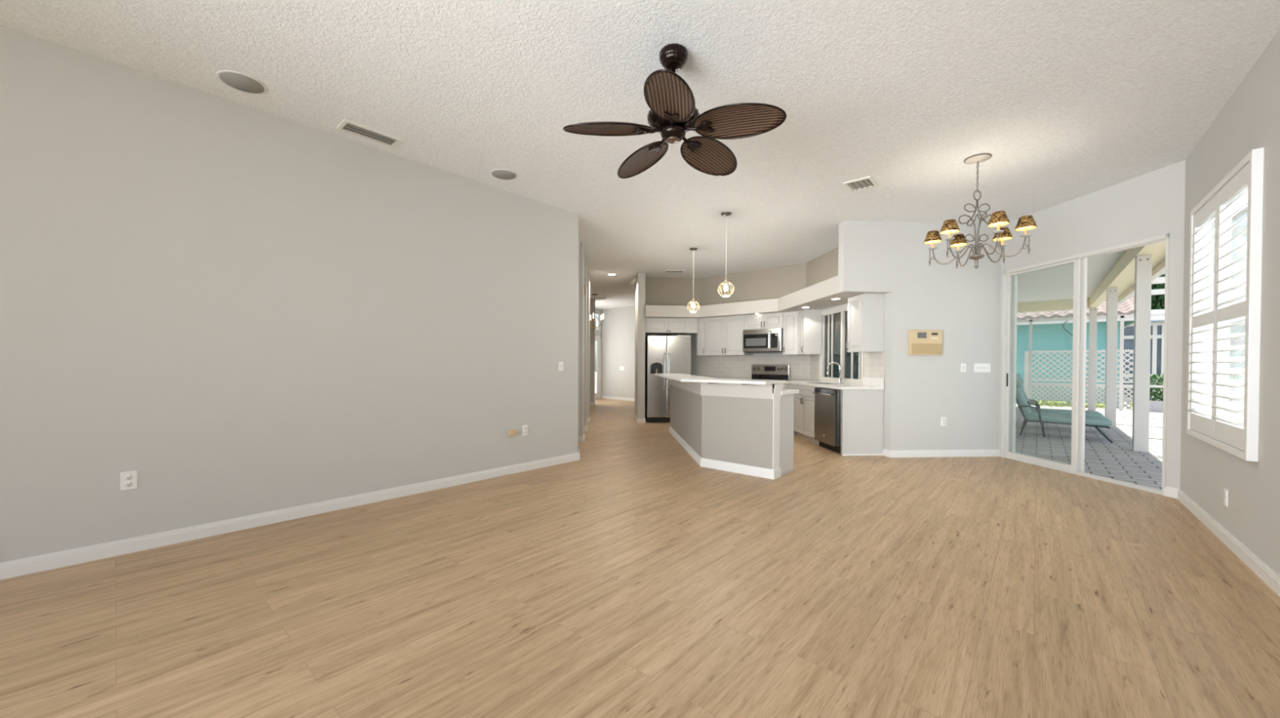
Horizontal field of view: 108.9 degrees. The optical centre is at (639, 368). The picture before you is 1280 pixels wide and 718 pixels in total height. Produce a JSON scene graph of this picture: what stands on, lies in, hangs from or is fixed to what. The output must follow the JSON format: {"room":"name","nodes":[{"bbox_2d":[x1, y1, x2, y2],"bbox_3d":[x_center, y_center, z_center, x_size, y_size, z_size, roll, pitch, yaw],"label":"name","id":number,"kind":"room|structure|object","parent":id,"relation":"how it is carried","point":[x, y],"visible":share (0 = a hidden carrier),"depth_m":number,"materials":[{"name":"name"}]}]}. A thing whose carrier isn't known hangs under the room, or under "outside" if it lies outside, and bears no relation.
{"room":"empty living room","nodes":[
{"label":"empty living room","id":0,"kind":"room"},
{"bbox_2d":[0,25,578,563],"bbox_3d":[-3.053,-0.367,3.296,0.280,3.058,6.974,1,1,41],"label":"wall","id":1,"kind":"structure","parent":0,"point":[241,310],"depth_m":3.25,"materials":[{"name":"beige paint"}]},
{"bbox_2d":[120,471,137,490],"bbox_3d":[-3.228,0.708,2.890,0.010,0.115,0.072,1,1,41],"label":"wall outlet","id":2,"kind":"object","parent":1,"relation":"attached to","point":[128,480],"visible":1,"depth_m":2.89,"materials":[{"name":"white plastic"}]},
{"bbox_2d":[124,475,133,479],"bbox_3d":[-3.227,0.687,2.888,0.003,0.034,0.034,1,1,41],"label":"receptacle","id":3,"kind":"object","parent":2,"relation":"attached to","point":[126,477],"depth_m":2.89,"materials":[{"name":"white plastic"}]},
{"bbox_2d":[124,481,133,487],"bbox_3d":[-3.227,0.729,2.888,0.003,0.034,0.034,1,1,41],"label":"receptacle","id":4,"kind":"object","parent":2,"relation":"attached to","point":[127,484],"depth_m":2.89,"materials":[{"name":"white plastic"}]},
{"bbox_2d":[0,449,580,580],"bbox_3d":[-3.015,1.116,3.275,0.202,0.092,6.998,1,1,41],"label":"baseboard","id":5,"kind":"structure","parent":1,"relation":"attached to","point":[11,569],"depth_m":3.27,"materials":[{"name":"white paint"}]},
{"bbox_2d":[507,429,516,436],"bbox_3d":[-1.391,0.699,4.981,0.040,0.070,0.090,1,1,41],"label":"cable jack","id":6,"kind":"object","parent":1,"relation":"attached to","point":[511,433],"visible":1,"depth_m":4.96,"materials":[{"name":"beige plastic"}]},
{"bbox_2d":[522,425,528,435],"bbox_3d":[-1.287,0.690,5.124,0.010,0.115,0.072,1,1,41],"label":"wall outlet","id":7,"kind":"object","parent":1,"relation":"attached to","point":[525,428],"visible":1,"depth_m":5.12,"materials":[{"name":"white plastic"}]},
{"bbox_2d":[558,361,563,371],"bbox_3d":[-0.948,-0.029,5.501,0.012,0.115,0.072,1,1,41],"label":"light switch","id":8,"kind":"object","parent":1,"relation":"attached to","point":[560,363],"visible":1,"depth_m":5.49,"materials":[{"name":"white plastic"}]},
{"bbox_2d":[578,242,590,436],"bbox_3d":[-1.044,-0.415,8.268,0.170,3.058,2.550,0,1,-4],"label":"wall","id":9,"kind":"structure","parent":0,"point":[581,248],"depth_m":7.12,"materials":[{"name":"beige paint"}]},
{"bbox_2d":[578,433,584,442],"bbox_3d":[-0.968,1.081,7.136,0.197,0.092,0.277,0,1,-4],"label":"baseboard","id":10,"kind":"structure","parent":9,"relation":"attached to","point":[581,439],"depth_m":7.00,"materials":[{"name":"white paint"}]},
{"bbox_2d":[583,425,587,431],"bbox_3d":[-1.045,1.069,8.243,0.197,0.092,0.257,0,1,-4],"label":"baseboard","id":11,"kind":"structure","parent":9,"relation":"attached to","point":[585,428],"depth_m":8.12,"materials":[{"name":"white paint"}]},
{"bbox_2d":[589,298,595,402],"bbox_3d":[-1.919,-0.473,13.244,1.220,3.058,0.300,0,1,-4],"label":"wall","id":12,"kind":"structure","parent":0,"point":[592,331],"depth_m":13.13,"materials":[{"name":"beige paint"}]},
{"bbox_2d":[595,308,601,399],"bbox_3d":[-3.726,-0.478,13.040,0.140,3.058,7.400,1,1,41],"label":"wall","id":13,"kind":"structure","parent":0,"point":[597,333],"depth_m":15.68,"materials":[{"name":"beige paint"}]},
{"bbox_2d":[595,336,600,399],"bbox_3d":[-1.607,-0.037,15.401,0.050,2.140,0.780,1,1,41],"label":"door","id":14,"kind":"structure","parent":13,"relation":"in","point":[597,396],"depth_m":15.59,"materials":[{"name":"white paint"}]},
{"bbox_2d":[595,315,600,330],"bbox_3d":[-1.605,-1.587,15.387,0.040,0.560,0.784,1,1,41],"label":"window","id":15,"kind":"structure","parent":13,"relation":"in","point":[599,329],"depth_m":15.59,"materials":[{"name":"white glass"}]},
{"bbox_2d":[0,399,1279,717],"bbox_3d":[-1.246,1.183,6.524,12.584,0.100,14.200,1,1,41],"label":"floor","id":16,"kind":"structure","parent":0,"point":[633,577],"depth_m":2.28,"materials":[{"name":"brown wood"}]},
{"bbox_2d":[644,334,690,422],"bbox_3d":[0.576,0.195,9.698,0.905,1.790,0.737,0,1,-4],"label":"refrigerator","id":17,"kind":"object","parent":16,"relation":"on","point":[664,354],"visible":0.84,"depth_m":9.39,"materials":[{"name":"silver metal"}]},
{"bbox_2d":[669,378,783,479],"bbox_3d":[0.738,0.641,6.385,0.806,1.002,3.451,0,1,-15],"label":"kitchen island","id":18,"kind":"object","parent":16,"relation":"on","point":[733,428],"visible":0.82,"depth_m":5.14,"materials":[{"name":"paint"}]},
{"bbox_2d":[654,373,786,384],"bbox_3d":[0.701,0.123,6.393,0.999,0.031,3.797,0,1,-14],"label":"bar","id":19,"kind":"object","parent":18,"relation":"on","point":[678,377],"visible":1,"depth_m":5.08,"materials":[{"name":"white stone"}]},
{"bbox_2d":[751,364,790,380],"bbox_3d":[2.278,0.509,8.514,0.764,1.170,0.716,1,1,41],"label":"range","id":20,"kind":"object","parent":16,"relation":"on","point":[767,372],"visible":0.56,"depth_m":8.70,"materials":[{"name":"silver metal"}]},
{"bbox_2d":[779,394,794,475],"bbox_3d":[1.060,0.706,6.493,0.819,0.873,3.252,0,1,-13],"label":"base cabinet","id":21,"kind":"object","parent":16,"relation":"on","point":[786,402],"visible":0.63,"depth_m":5.08,"materials":[{"name":"white paint"}]},
{"bbox_2d":[780,389,799,395],"bbox_3d":[1.090,0.247,6.484,0.876,0.039,3.270,0,1,-13],"label":"countertop","id":22,"kind":"structure","parent":21,"relation":"on","point":[784,392],"depth_m":5.11,"materials":[{"name":"white stone"}]},
{"bbox_2d":[782,383,796,435],"bbox_3d":[2.838,0.696,7.984,0.774,0.872,0.812,1,1,41],"label":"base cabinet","id":23,"kind":"object","parent":16,"relation":"on","point":[786,386],"visible":0.16,"depth_m":7.85,"materials":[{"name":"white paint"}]},
{"bbox_2d":[792,384,818,444],"bbox_3d":[2.852,0.704,7.263,0.612,0.872,0.865,0,1,-4],"label":"base cabinet","id":24,"kind":"object","parent":16,"relation":"on","point":[804,401],"visible":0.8,"depth_m":7.19,"materials":[{"name":"white paint"}]},
{"bbox_2d":[786,377,884,390],"bbox_3d":[2.795,0.187,7.289,0.719,0.155,2.487,0,1,-4],"label":"countertop","id":25,"kind":"structure","parent":24,"relation":"on","point":[868,383],"depth_m":6.36,"materials":[{"name":"white stone"}]},
{"bbox_2d":[811,382,839,384],"bbox_3d":[2.881,0.342,7.223,0.358,0.218,0.758,0,1,-4],"label":"sink","id":26,"kind":"object","parent":25,"relation":"in","point":[811,383],"visible":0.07,"depth_m":7.50,"materials":[{"name":"silver metal"}]},
{"bbox_2d":[826,361,842,383],"bbox_3d":[3.058,0.062,7.154,0.090,0.338,0.263,0,1,-39],"label":"faucet","id":27,"kind":"object","parent":25,"relation":"on","point":[830,363],"visible":0.98,"depth_m":7.12,"materials":[{"name":"silver metal"}]},
{"bbox_2d":[813,387,841,453],"bbox_3d":[2.880,0.715,6.475,0.646,0.868,0.660,0,1,-4],"label":"dishwasher","id":28,"kind":"object","parent":16,"relation":"on","point":[828,402],"visible":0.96,"depth_m":6.36,"materials":[{"name":"silver metal"}]},
{"bbox_2d":[840,390,884,456],"bbox_3d":[2.962,0.718,6.091,0.565,0.872,0.047,0,1,-4],"label":"end panel","id":29,"kind":"object","parent":16,"relation":"on","point":[861,411],"visible":1,"depth_m":6.08,"materials":[{"name":"white paint"}]},
{"bbox_2d":[0,0,1279,309],"bbox_3d":[1.095,-2.013,8.837,13.220,0.142,21.100,1,1,41],"label":"ceiling","id":30,"kind":"structure","parent":0,"point":[1068,100],"depth_m":3.09,"materials":[{"name":"white paint"}]},
{"bbox_2d":[215,70,267,94],"bbox_3d":[-2.626,-1.888,3.022,0.258,0.007,0.258,1,1,41],"label":"ceiling speaker","id":31,"kind":"object","parent":30,"relation":"attached to","point":[236,80],"visible":1,"depth_m":3.01,"materials":[{"name":"white paint"}]},
{"bbox_2d":[336,119,402,148],"bbox_3d":[-2.178,-1.889,3.693,0.200,0.018,0.420,1,1,41],"label":"ceiling vent","id":32,"kind":"object","parent":30,"relation":"in","point":[346,126],"visible":1,"depth_m":3.68,"materials":[{"name":"metal"}]},
{"bbox_2d":[489,168,517,180],"bbox_3d":[-1.332,-1.899,4.479,0.258,0.007,0.258,1,1,41],"label":"ceiling speaker","id":33,"kind":"object","parent":30,"relation":"attached to","point":[502,174],"visible":1,"depth_m":4.46,"materials":[{"name":"white paint"}]},
{"bbox_2d":[589,293,604,329],"bbox_3d":[-1.195,-1.513,12.251,0.506,0.950,0.489,1,1,41],"label":"chandelier","id":34,"kind":"object","parent":30,"relation":"hanging from","point":[594,327],"visible":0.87,"depth_m":12.22,"materials":[{"name":"silver metal"}]},
{"bbox_2d":[562,43,786,178],"bbox_3d":[0.236,-1.611,2.755,1.239,0.533,1.193,1,1,41],"label":"ceiling fan","id":35,"kind":"object","parent":30,"relation":"hanging from","point":[673,113],"visible":1,"depth_m":2.65,"materials":[{"name":"brown metal"}]},
{"bbox_2d":[664,270,684,272],"bbox_3d":[0.686,-1.939,9.126,0.380,0.021,0.170,0,1,-4],"label":"ceiling vent","id":36,"kind":"object","parent":30,"relation":"in","point":[665,271],"visible":1,"depth_m":9.09,"materials":[{"name":"metal"}]},
{"bbox_2d":[687,247,699,312],"bbox_3d":[0.858,-1.415,7.351,0.202,1.023,0.197,1,1,41],"label":"pendant light","id":37,"kind":"object","parent":30,"relation":"hanging from","point":[693,301],"visible":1,"depth_m":7.34,"materials":[{"name":"silver metal"}]},
{"bbox_2d":[717,211,733,297],"bbox_3d":[1.059,-1.395,5.626,0.202,1.023,0.197,1,1,41],"label":"pendant light","id":38,"kind":"object","parent":30,"relation":"hanging from","point":[724,214],"visible":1,"depth_m":5.61,"materials":[{"name":"silver metal"}]},
{"bbox_2d":[842,176,878,192],"bbox_3d":[2.260,-1.883,4.683,0.260,0.019,0.300,1,1,41],"label":"ceiling vent","id":39,"kind":"object","parent":30,"relation":"in","point":[865,183],"visible":1,"depth_m":4.68,"materials":[{"name":"metal"}]},
{"bbox_2d":[924,153,1036,268],"bbox_3d":[3.018,-1.390,4.098,0.816,0.985,0.726,1,1,41],"label":"chandelier","id":40,"kind":"object","parent":30,"relation":"hanging from","point":[997,219],"visible":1,"depth_m":4.07,"materials":[{"name":"beige metal"}]},
{"bbox_2d":[1017,297,1089,312],"bbox_3d":[9.766,-1.839,14.975,7.060,0.280,0.160,1,1,41],"label":"roof beam","id":41,"kind":"structure","parent":30,"relation":"attached to","point":[1064,304],"depth_m":13.16,"materials":[{"name":"beige paint"}]},
{"bbox_2d":[1089,241,1164,307],"bbox_3d":[8.903,-1.780,8.479,0.160,0.260,11.100,1,1,41],"label":"roof beam","id":42,"kind":"structure","parent":30,"relation":"attached to","point":[1124,268],"depth_m":8.08,"materials":[{"name":"beige paint"}]},
{"bbox_2d":[1104,241,1165,301],"bbox_3d":[9.098,-1.872,8.275,0.400,0.070,11.450,1,1,41],"label":"soffit","id":43,"kind":"structure","parent":30,"relation":"attached to","point":[1159,255],"depth_m":8.15,"materials":[{"name":"beige paint"}]},
{"bbox_2d":[635,272,645,418],"bbox_3d":[-0.003,-0.427,9.759,0.155,3.058,0.920,0,1,-4],"label":"wall","id":44,"kind":"structure","parent":0,"point":[640,286],"depth_m":9.30,"materials":[{"name":"beige paint"}]},
{"bbox_2d":[630,278,636,284],"bbox_3d":[-0.142,-1.858,9.743,0.132,0.142,0.068,0,1,-4],"label":"sensor","id":45,"kind":"object","parent":44,"relation":"attached to","point":[634,281],"visible":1,"depth_m":9.72,"materials":[{"name":"white plastic"}]},
{"bbox_2d":[634,413,645,422],"bbox_3d":[-0.010,1.056,9.774,0.182,0.092,0.947,0,1,-4],"label":"baseboard","id":46,"kind":"structure","parent":44,"relation":"attached to","point":[637,420],"depth_m":9.31,"materials":[{"name":"white paint"}]},
{"bbox_2d":[644,275,863,318],"bbox_3d":[1.950,-1.140,8.301,1.795,0.230,5.121,0,1,-38],"label":"soffit","id":47,"kind":"object","parent":44,"relation":"attached to","point":[819,295],"depth_m":8.24,"materials":[{"name":"paint"}]},
{"bbox_2d":[601,306,690,398],"bbox_3d":[0.833,-0.470,13.940,5.840,3.058,0.140,1,1,41],"label":"wall","id":48,"kind":"structure","parent":0,"point":[618,325],"depth_m":15.19,"materials":[{"name":"beige paint"}]},
{"bbox_2d":[601,395,635,401],"bbox_3d":[0.772,1.013,13.901,5.574,0.092,0.015,1,1,41],"label":"baseboard","id":49,"kind":"structure","parent":48,"relation":"attached to","point":[602,397],"depth_m":15.19,"materials":[{"name":"white paint"}]},
{"bbox_2d":[619,366,624,370],"bbox_3d":[-0.602,-0.009,15.086,0.200,0.130,0.018,1,1,41],"label":"light switch","id":50,"kind":"object","parent":48,"relation":"attached to","point":[621,368],"visible":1,"depth_m":15.07,"materials":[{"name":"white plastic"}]},
{"bbox_2d":[644,334,676,337],"bbox_3d":[0.560,-0.430,10.185,1.038,3.058,0.150,0,1,-4],"label":"wall","id":51,"kind":"structure","parent":0,"point":[646,335],"depth_m":10.10,"materials":[{"name":"beige paint"}]},
{"bbox_2d":[644,318,697,335],"bbox_3d":[0.627,-0.892,9.724,1.075,0.303,0.708,0,1,-4],"label":"upper cabinet","id":52,"kind":"object","parent":51,"relation":"attached to","point":[688,326],"visible":0.98,"depth_m":9.41,"materials":[{"name":"white paint"}]},
{"bbox_2d":[645,246,838,306],"bbox_3d":[2.160,-1.593,8.357,1.380,0.678,4.894,0,1,-40],"label":"wall niche","id":53,"kind":"object","parent":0,"point":[776,282],"visible":0.45,"depth_m":9.14,"materials":[{"name":"beige paint"}]},
{"bbox_2d":[690,333,810,380],"bbox_3d":[2.246,-0.412,9.141,2.890,3.058,0.150,1,1,41],"label":"wall","id":54,"kind":"structure","parent":0,"point":[693,337],"depth_m":9.96,"materials":[{"name":"light gray ceramic backsplash tile"}]},
{"bbox_2d":[697,318,706,355],"bbox_3d":[1.351,-0.654,9.518,0.200,0.768,0.352,1,1,41],"label":"upper cabinet","id":55,"kind":"object","parent":54,"relation":"attached to","point":[700,322],"visible":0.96,"depth_m":9.41,"materials":[{"name":"white paint"}]},
{"bbox_2d":[705,315,753,355],"bbox_3d":[1.775,-0.649,9.175,0.886,0.768,0.390,1,1,41],"label":"upper cabinet","id":56,"kind":"object","parent":54,"relation":"attached to","point":[723,335],"visible":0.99,"depth_m":9.05,"materials":[{"name":"white paint"}]},
{"bbox_2d":[695,355,810,379],"bbox_3d":[2.154,-0.043,9.118,2.490,0.460,0.008,1,1,41],"label":"backsplash","id":57,"kind":"structure","parent":54,"relation":"attached to","point":[726,366],"depth_m":9.17,"materials":[{"name":"tile"}]},
{"bbox_2d":[744,312,782,329],"bbox_3d":[2.399,-0.881,8.631,0.760,0.288,0.390,1,1,41],"label":"upper cabinet","id":58,"kind":"object","parent":54,"relation":"attached to","point":[765,321],"visible":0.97,"depth_m":8.50,"materials":[{"name":"white paint"}]},
{"bbox_2d":[742,328,782,353],"bbox_3d":[2.371,-0.517,8.605,0.756,0.432,0.455,1,1,41],"label":"microwave","id":59,"kind":"object","parent":58,"relation":"attached to","point":[761,340],"visible":0.98,"depth_m":8.43,"materials":[{"name":"silver metal"}]},
{"bbox_2d":[782,311,798,355],"bbox_3d":[2.745,-0.635,8.241,0.277,0.768,0.252,1,1,41],"label":"upper cabinet","id":60,"kind":"object","parent":54,"relation":"attached to","point":[789,318],"visible":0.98,"depth_m":8.17,"materials":[{"name":"white paint"}]},
{"bbox_2d":[809,293,885,448],"bbox_3d":[3.242,-0.387,7.194,0.149,3.058,2.228,0,1,-4],"label":"wall","id":61,"kind":"structure","parent":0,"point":[885,294],"depth_m":6.37,"materials":[{"name":"beige paint"}]},
{"bbox_2d":[797,309,822,355],"bbox_3d":[2.936,-0.631,7.967,0.350,0.768,0.259,0,1,-4],"label":"upper cabinet","id":62,"kind":"object","parent":61,"relation":"attached to","point":[809,321],"visible":1,"depth_m":7.84,"materials":[{"name":"white paint"}]},
{"bbox_2d":[818,305,863,385],"bbox_3d":[3.213,-0.373,7.258,0.118,1.210,1.380,0,1,-4],"label":"window","id":63,"kind":"structure","parent":61,"relation":"attached to","point":[834,321],"depth_m":7.41,"materials":[{"name":"white metal"}]},
{"bbox_2d":[845,293,884,352],"bbox_3d":[3.072,-0.612,6.266,0.334,0.768,0.385,0,1,-4],"label":"upper cabinet","id":64,"kind":"object","parent":61,"relation":"attached to","point":[865,312],"visible":1,"depth_m":6.08,"materials":[{"name":"white paint"}]},
{"bbox_2d":[838,220,1001,450],"bbox_3d":[3.748,-0.372,6.043,2.280,3.058,0.140,0,1,-4],"label":"wall","id":65,"kind":"structure","parent":0,"point":[891,259],"depth_m":5.98,"materials":[{"name":"beige paint"}]},
{"bbox_2d":[908,329,942,355],"bbox_3d":[3.708,-0.339,5.942,0.430,0.326,0.056,0,1,-4],"label":"intercom panel","id":66,"kind":"object","parent":65,"relation":"attached to","point":[921,342],"visible":1,"depth_m":5.92,"materials":[{"name":"beige plastic"}]},
{"bbox_2d":[882,448,999,457],"bbox_3d":[4.000,1.112,6.073,1.519,0.092,0.162,0,1,-4],"label":"baseboard","id":67,"kind":"structure","parent":65,"relation":"attached to","point":[930,453],"depth_m":6.00,"materials":[{"name":"white paint"}]},
{"bbox_2d":[940,417,946,426],"bbox_3d":[3.977,0.693,5.996,0.072,0.115,0.010,0,1,-4],"label":"wall outlet","id":68,"kind":"object","parent":65,"relation":"attached to","point":[943,420],"visible":1,"depth_m":5.99,"materials":[{"name":"white plastic"}]},
{"bbox_2d":[960,363,966,372],"bbox_3d":[4.247,-0.011,6.004,0.072,0.115,0.015,0,1,-4],"label":"light switch","id":69,"kind":"object","parent":65,"relation":"attached to","point":[963,366],"visible":1,"depth_m":6.00,"materials":[{"name":"white plastic"}]},
{"bbox_2d":[973,363,990,372],"bbox_3d":[4.493,-0.013,6.020,0.217,0.107,0.018,0,1,-4],"label":"light switch","id":70,"kind":"object","parent":65,"relation":"attached to","point":[978,367],"visible":1,"depth_m":6.01,"materials":[{"name":"white plastic"}]},
{"bbox_2d":[999,160,1185,488],"bbox_3d":[4.893,-0.357,5.089,0.130,3.058,1.923,0,1,-4],"label":"wall","id":71,"kind":"structure","parent":0,"point":[1151,204],"depth_m":4.51,"materials":[{"name":"beige paint"}]},
{"bbox_2d":[1000,233,1169,495],"bbox_3d":[4.893,-0.043,5.124,0.162,2.430,1.770,0,1,-4],"label":"door","id":72,"kind":"structure","parent":71,"relation":"in","point":[1007,444],"depth_m":5.10,"materials":[{"name":"white metal"}]},
{"bbox_2d":[1164,486,1178,498],"bbox_3d":[4.878,1.136,4.190,0.015,0.092,0.122,0,1,-4],"label":"baseboard","id":73,"kind":"structure","parent":71,"relation":"attached to","point":[1171,492],"depth_m":4.20,"materials":[{"name":"white paint"}]},
{"bbox_2d":[1015,404,1244,489],"bbox_3d":[9.294,1.232,8.427,15.000,0.080,13.100,1,1,41],"label":"floor","id":74,"kind":"structure","parent":0,"point":[1117,460],"depth_m":7.01,"materials":[{"name":"grey tile"}]},
{"bbox_2d":[1016,373,1105,434],"bbox_3d":[8.097,0.646,8.933,1.344,1.078,0.686,1,1,41],"label":"chaise lounge","id":75,"kind":"object","parent":74,"relation":"on","point":[1097,414],"visible":0.27,"depth_m":8.81,"materials":[{"name":"teal fabric"}]},
{"bbox_2d":[1016,373,1023,385],"bbox_3d":[7.688,0.221,9.285,0.160,0.238,0.644,1,1,41],"label":"pillow","id":76,"kind":"object","parent":75,"relation":"on","point":[1018,375],"depth_m":9.08,"materials":[{"name":"teal fabric"}]},
{"bbox_2d":[1021,386,1031,409],"bbox_3d":[7.727,0.504,9.254,0.314,0.670,0.644,1,1,41],"label":"cushion","id":77,"kind":"object","parent":75,"relation":"on","point":[1022,388],"depth_m":9.03,"materials":[{"name":"teal fabric"}]},
{"bbox_2d":[1031,408,1103,417],"bbox_3d":[8.187,0.860,8.857,1.072,0.130,0.644,1,1,41],"label":"seat cushion","id":78,"kind":"object","parent":75,"relation":"on","point":[1097,414],"depth_m":8.68,"materials":[{"name":"teal fabric"}]},
{"bbox_2d":[1016,375,1112,443],"bbox_3d":[7.309,0.653,8.028,1.344,1.078,0.686,1,1,41],"label":"chaise lounge","id":79,"kind":"object","parent":74,"relation":"on","point":[1096,422],"visible":0.84,"depth_m":7.91,"materials":[{"name":"teal fabric"}]},
{"bbox_2d":[1016,375,1022,388],"bbox_3d":[6.901,0.228,8.379,0.160,0.238,0.644,1,1,41],"label":"pillow","id":80,"kind":"object","parent":79,"relation":"on","point":[1019,384],"depth_m":8.13,"materials":[{"name":"teal fabric"}]},
{"bbox_2d":[1016,387,1031,416],"bbox_3d":[6.939,0.512,8.348,0.314,0.670,0.644,1,1,41],"label":"cushion","id":81,"kind":"object","parent":79,"relation":"on","point":[1024,406],"depth_m":8.10,"materials":[{"name":"teal fabric"}]},
{"bbox_2d":[1025,412,1111,426],"bbox_3d":[7.399,0.867,7.951,1.072,0.130,0.644,1,1,41],"label":"seat cushion","id":82,"kind":"object","parent":79,"relation":"on","point":[1090,421],"depth_m":7.79,"materials":[{"name":"teal fabric"}]},
{"bbox_2d":[1088,307,1097,411],"bbox_3d":[12.483,-0.262,12.621,0.150,2.838,0.158,1,1,41],"label":"patio post","id":83,"kind":"object","parent":74,"relation":"on","point":[1092,311],"visible":1,"depth_m":12.57,"materials":[{"name":"white paint"}]},
{"bbox_2d":[1104,287,1118,426],"bbox_3d":[9.682,-0.236,9.399,0.150,2.838,0.158,1,1,41],"label":"patio post","id":84,"kind":"object","parent":74,"relation":"on","point":[1113,292],"visible":0.88,"depth_m":9.35,"materials":[{"name":"white paint"}]},
{"bbox_2d":[1017,225,1247,416],"bbox_3d":[10.324,-0.349,9.328,13.340,3.070,9.030,1,1,41],"label":"screen enclosure","id":85,"kind":"object","parent":74,"relation":"on","point":[1154,406],"visible":0.27,"depth_m":12.62,"materials":[{"name":"white metal"}]},
{"bbox_2d":[1132,254,1151,453],"bbox_3d":[7.287,-0.215,6.644,0.150,2.838,0.158,1,1,41],"label":"patio post","id":86,"kind":"object","parent":74,"relation":"on","point":[1143,264],"visible":1,"depth_m":6.59,"materials":[{"name":"white paint"}]},
{"bbox_2d":[1117,205,1247,304],"bbox_3d":[8.971,-1.873,7.790,0.115,0.340,12.350,1,1,41],"label":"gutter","id":87,"kind":"object","parent":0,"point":[1159,269],"visible":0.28,"depth_m":8.30,"materials":[{"name":"white metal"}]},
{"bbox_2d":[1180,29,1279,576],"bbox_3d":[1.895,-0.318,0.554,0.160,3.058,9.326,1,1,41],"label":"wall","id":88,"kind":"structure","parent":0,"point":[1250,120],"depth_m":2.83,"materials":[{"name":"beige paint"}]},
{"bbox_2d":[1186,147,1264,462],"bbox_3d":[4.089,-0.375,3.233,0.078,1.840,1.440,1,1,41],"label":"plantation shutter","id":89,"kind":"object","parent":88,"relation":"attached to","point":[1224,432],"visible":1,"depth_m":3.04,"materials":[{"name":"white paint"}]},
{"bbox_2d":[1223,488,1228,506],"bbox_3d":[4.008,0.881,3.132,0.010,0.115,0.072,1,1,41],"label":"wall outlet","id":90,"kind":"object","parent":88,"relation":"attached to","point":[1225,491],"visible":1,"depth_m":3.12,"materials":[{"name":"white plastic"}]},
{"bbox_2d":[1177,488,1279,596],"bbox_3d":[1.824,1.164,0.628,0.015,0.092,9.350,1,1,41],"label":"baseboard","id":91,"kind":"structure","parent":88,"relation":"attached to","point":[1257,566],"depth_m":2.94,"materials":[{"name":"white paint"}]},
{"bbox_2d":[1222,192,1248,413],"bbox_3d":[4.196,-0.374,3.147,0.050,1.710,1.320,1,1,41],"label":"window","id":92,"kind":"structure","parent":88,"relation":"in","point":[1242,201],"depth_m":3.59,"materials":[{"name":"white glass"}]},
{"label":"outside","id":93,"kind":"structure","parent":0,"visible":0},
{"bbox_2d":[595,372,1133,409],"bbox_3d":[13.114,1.417,15.112,120.000,0.050,120.000,1,1,41],"label":"ground","id":94,"kind":"structure","parent":93,"point":[1128,406],"depth_m":28.07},
{"bbox_2d":[1024,351,1028,399],"bbox_3d":[12.455,0.344,14.749,0.100,1.800,0.100,1,1,41],"label":"fence post","id":95,"kind":"object","parent":94,"relation":"on","point":[1026,353],"visible":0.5,"depth_m":14.71,"materials":[{"name":"white plastic"}]},
{"bbox_2d":[1031,384,1133,409],"bbox_3d":[13.468,0.862,13.872,2.550,0.792,0.040,1,1,41],"label":"lattice fence","id":96,"kind":"object","parent":95,"relation":"attached to","point":[1128,388],"visible":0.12,"depth_m":14.13,"materials":[{"name":"white plastic"}]},
{"bbox_2d":[1031,349,1133,383],"bbox_3d":[13.472,-0.073,13.862,2.550,1.008,0.040,1,1,41],"label":"lattice fence","id":97,"kind":"object","parent":95,"relation":"attached to","point":[1098,352],"visible":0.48,"depth_m":14.13,"materials":[{"name":"white plastic"}]},
{"bbox_2d":[1032,400,1105,408],"bbox_3d":[12.857,1.208,13.684,1.787,0.488,0.499,1,1,41],"label":"shrub","id":98,"kind":"object","parent":94,"relation":"on","point":[1038,402],"visible":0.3,"depth_m":13.81,"materials":[{"name":"green plant"}]},
{"bbox_2d":[1016,296,1134,408],"bbox_3d":[11.914,-0.981,21.317,15.000,4.600,6.180,1,1,41],"label":"neighbor house","id":99,"kind":"structure","parent":94,"relation":"on","point":[1046,335],"depth_m":15.83,"materials":[{"name":"teal paint"}]},
{"bbox_2d":[1062,316,1073,336],"bbox_3d":[14.394,-1.378,15.157,0.599,1.071,0.047,1,1,37],"label":"hanging cable","id":100,"kind":"object","parent":99,"relation":"hanging from","point":[1071,317],"visible":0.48,"depth_m":15.27,"materials":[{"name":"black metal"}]},
{"bbox_2d":[1151,272,1164,310],"bbox_3d":[28.605,-2.218,24.787,4.240,7.129,3.832,1,1,41],"label":"tree","id":101,"kind":"object","parent":94,"relation":"on","point":[1157,301],"visible":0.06,"depth_m":24.37,"materials":[{"name":"green plant"}]},
{"bbox_2d":[1123,309,1245,404],"bbox_3d":[25.943,-0.694,18.255,10.800,4.200,6.400,1,1,41],"label":"house","id":102,"kind":"structure","parent":94,"relation":"on","point":[1157,341],"depth_m":18.74,"materials":[{"name":"white paint"}]},
{"bbox_2d":[1149,373,1244,404],"bbox_3d":[16.435,0.820,12.222,4.149,1.381,0.864,1,1,41],"label":"hedge","id":103,"kind":"object","parent":94,"relation":"on","point":[1156,377],"visible":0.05,"depth_m":13.21,"materials":[{"name":"green plant"}]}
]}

